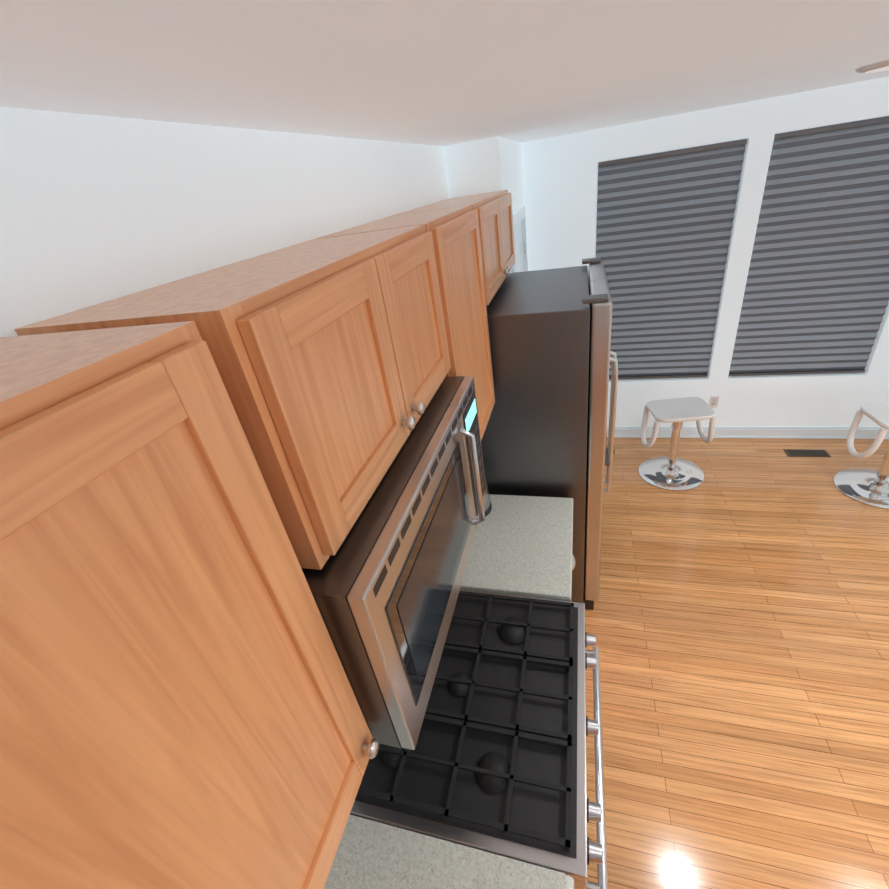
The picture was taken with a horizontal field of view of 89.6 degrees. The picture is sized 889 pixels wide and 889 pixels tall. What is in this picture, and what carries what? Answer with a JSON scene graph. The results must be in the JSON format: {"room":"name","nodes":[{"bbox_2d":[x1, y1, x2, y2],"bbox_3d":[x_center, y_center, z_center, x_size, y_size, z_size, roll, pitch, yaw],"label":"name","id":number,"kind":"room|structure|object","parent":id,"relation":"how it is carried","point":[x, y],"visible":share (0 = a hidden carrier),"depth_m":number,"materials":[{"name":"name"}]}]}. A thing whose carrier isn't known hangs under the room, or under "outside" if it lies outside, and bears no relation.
{"room":"kitchen","nodes":[
{"label":"kitchen","id":0,"kind":"room"},
{"bbox_2d":[0,77,888,426],"bbox_3d":[3.444,0.268,0.771,7.848,2.520,5.580,1,32,17],"label":"wall","id":1,"kind":"structure","parent":0,"point":[96,209],"depth_m":1.27,"materials":[{"name":"paint"}]},
{"bbox_2d":[0,321,378,888],"bbox_3d":[-0.420,0.391,0.444,0.383,0.820,0.654,1,32,17],"label":"upper cabinet","id":2,"kind":"object","parent":1,"relation":"attached to","point":[180,707],"visible":1,"depth_m":0.41,"materials":[{"name":"brown wood"}]},
{"bbox_2d":[14,224,450,569],"bbox_3d":[-0.259,-0.187,0.967,0.383,0.405,0.802,1,32,17],"label":"upper cabinet","id":3,"kind":"object","parent":1,"relation":"attached to","point":[330,356],"visible":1,"depth_m":0.70,"materials":[{"name":"brown wood"}]},
{"bbox_2d":[301,376,486,749],"bbox_3d":[-0.168,0.195,1.153,0.458,0.435,0.825,1,32,17],"label":"over-the-range microwave","id":4,"kind":"object","parent":3,"relation":"attached to","point":[384,582],"visible":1,"depth_m":0.86,"materials":[{"name":"silver metal"}]},
{"bbox_2d":[316,204,494,439],"bbox_3d":[-0.051,-0.383,1.656,0.383,0.820,0.603,1,32,17],"label":"upper cabinet","id":5,"kind":"object","parent":1,"relation":"attached to","point":[456,241],"visible":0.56,"depth_m":1.50,"materials":[{"name":"brown wood"}]},
{"bbox_2d":[392,189,514,304],"bbox_3d":[0.117,-0.981,2.202,0.383,0.395,0.975,1,32,17],"label":"upper cabinet","id":6,"kind":"object","parent":1,"relation":"attached to","point":[495,218],"visible":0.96,"depth_m":2.04,"materials":[{"name":"brown wood"}]},
{"bbox_2d":[513,222,523,271],"bbox_3d":[0.647,-0.671,3.626,0.099,2.022,0.730,1,32,17],"label":"pantry door","id":7,"kind":"structure","parent":1,"relation":"in","point":[517,229],"depth_m":3.31,"materials":[{"name":"white"}]},
{"bbox_2d":[511,206,527,272],"bbox_3d":[0.594,-0.702,3.622,0.140,2.108,0.886,1,32,17],"label":"door frame","id":8,"kind":"structure","parent":1,"relation":"attached to","point":[519,216],"depth_m":3.44,"materials":[{"name":"white"}]},
{"bbox_2d":[595,139,741,381],"bbox_3d":[1.714,-1.340,3.611,0.956,1.741,0.115,1,32,17],"label":"window","id":9,"kind":"structure","parent":1,"relation":"in","point":[664,379],"depth_m":3.91,"materials":[{"name":"white"}]},
{"bbox_2d":[596,139,746,379],"bbox_3d":[1.708,-1.334,3.590,0.948,1.725,0.032,1,32,17],"label":"window blind","id":10,"kind":"object","parent":9,"relation":"attached to","point":[664,225],"visible":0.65,"depth_m":3.48,"materials":[{"name":"fabric"}]},
{"bbox_2d":[709,396,718,407],"bbox_3d":[2.378,-0.373,3.948,0.070,0.114,0.006,1,32,17],"label":"outlet","id":11,"kind":"object","parent":1,"relation":"attached to","point":[714,401],"visible":0.92,"depth_m":3.95,"materials":[{"name":"white plastic"}]},
{"bbox_2d":[607,427,888,438],"bbox_3d":[2.398,-0.106,4.096,3.100,0.110,0.040,1,32,17],"label":"baseboard","id":12,"kind":"structure","parent":1,"relation":"attached to","point":[782,432],"depth_m":3.94,"materials":[{"name":"white wood"}]},
{"bbox_2d":[728,116,885,378],"bbox_3d":[2.776,-1.329,3.296,0.961,1.741,0.115,1,32,17],"label":"window","id":13,"kind":"structure","parent":1,"relation":"in","point":[797,375],"depth_m":3.66,"materials":[{"name":"white"}]},
{"bbox_2d":[728,116,888,375],"bbox_3d":[2.769,-1.322,3.275,0.953,1.725,0.032,1,32,17],"label":"window blind","id":14,"kind":"object","parent":13,"relation":"attached to","point":[816,297],"visible":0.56,"depth_m":3.26,"materials":[{"name":"fabric"}]},
{"bbox_2d":[0,0,888,145],"bbox_3d":[3.105,-0.844,0.165,7.520,0.080,5.580,1,32,17],"label":"ceiling","id":15,"kind":"structure","parent":0,"point":[438,72],"depth_m":0.71,"materials":[{"name":"paint"}]},
{"bbox_2d":[855,60,888,72],"bbox_3d":[1.919,-1.551,1.801,0.412,0.022,0.412,1,32,17],"label":"ceiling speaker","id":16,"kind":"object","parent":15,"relation":"attached to","point":[878,66],"visible":1,"depth_m":1.82,"materials":[{"name":"white"}]},
{"bbox_2d":[585,438,888,888],"bbox_3d":[3.469,1.375,1.470,7.520,0.080,5.580,1,32,17],"label":"floor","id":17,"kind":"structure","parent":0,"point":[737,621],"depth_m":2.29,"materials":[{"name":"brown wood"}]},
{"bbox_2d":[350,590,607,888],"bbox_3d":[0.144,1.044,1.621,0.808,1.265,0.804,1,32,17],"label":"range","id":18,"kind":"object","parent":17,"relation":"on","point":[494,762],"visible":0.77,"depth_m":1.32,"materials":[{"name":"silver metal"}]},
{"bbox_2d":[481,257,617,609],"bbox_3d":[0.543,-0.021,2.713,0.898,1.873,0.910,1,32,17],"label":"fridge","id":19,"kind":"object","parent":17,"relation":"on","point":[545,434],"visible":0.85,"depth_m":2.12,"materials":[{"name":"silver metal"}]},
{"bbox_2d":[572,554,575,569],"bbox_3d":[0.307,0.834,2.321,0.718,0.875,0.608,1,32,17],"label":"base cabinet","id":20,"kind":"object","parent":17,"relation":"on","point":[573,562],"visible":0.15,"depth_m":2.03,"materials":[{"name":"brown wood"}]},
{"bbox_2d":[638,397,715,490],"bbox_3d":[1.854,-0.023,3.604,0.500,0.615,0.500,-5,30,8],"label":"stool","id":21,"kind":"object","parent":17,"relation":"on","point":[672,471],"visible":1,"depth_m":3.59,"materials":[{"name":"silver metal"}]},
{"bbox_2d":[783,449,830,456],"bbox_3d":[3.017,0.071,3.727,0.300,0.006,0.110,1,32,17],"label":"floor vent","id":22,"kind":"object","parent":17,"relation":"in","point":[804,453],"visible":1,"depth_m":3.72,"materials":[{"name":"brown metal"}]},
{"bbox_2d":[833,403,888,508],"bbox_3d":[3.116,0.059,3.113,0.500,0.615,0.500,-2,31,12],"label":"stool","id":23,"kind":"object","parent":17,"relation":"on","point":[870,487],"visible":1,"depth_m":3.18,"materials":[{"name":"silver metal"}]},
{"bbox_3d":[1.328,2.148,-0.200,2.739,0.879,0.713,1,32,17],"label":"base cabinet","id":24,"kind":"object","parent":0,"visible":0},
{"bbox_2d":[324,815,573,888],"bbox_3d":[-0.167,1.243,0.738,0.720,0.140,0.986,1,32,17],"label":"countertop","id":25,"kind":"structure","parent":24,"relation":"on","point":[370,854],"depth_m":1.11,"materials":[{"name":"grey stone"}]},
{"bbox_2d":[460,494,572,600],"bbox_3d":[0.226,0.397,2.065,0.700,0.140,0.621,1,32,17],"label":"countertop","id":26,"kind":"structure","parent":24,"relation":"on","point":[522,545],"depth_m":1.98,"materials":[{"name":"grey stone"}]},
{"bbox_2d":[484,479,491,516],"bbox_3d":[0.141,0.224,2.182,0.164,0.260,0.224,-10,30,-1],"label":"kettle","id":27,"kind":"object","parent":26,"relation":"on","point":[487,507],"visible":0.1,"depth_m":2.19,"materials":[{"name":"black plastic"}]}
]}

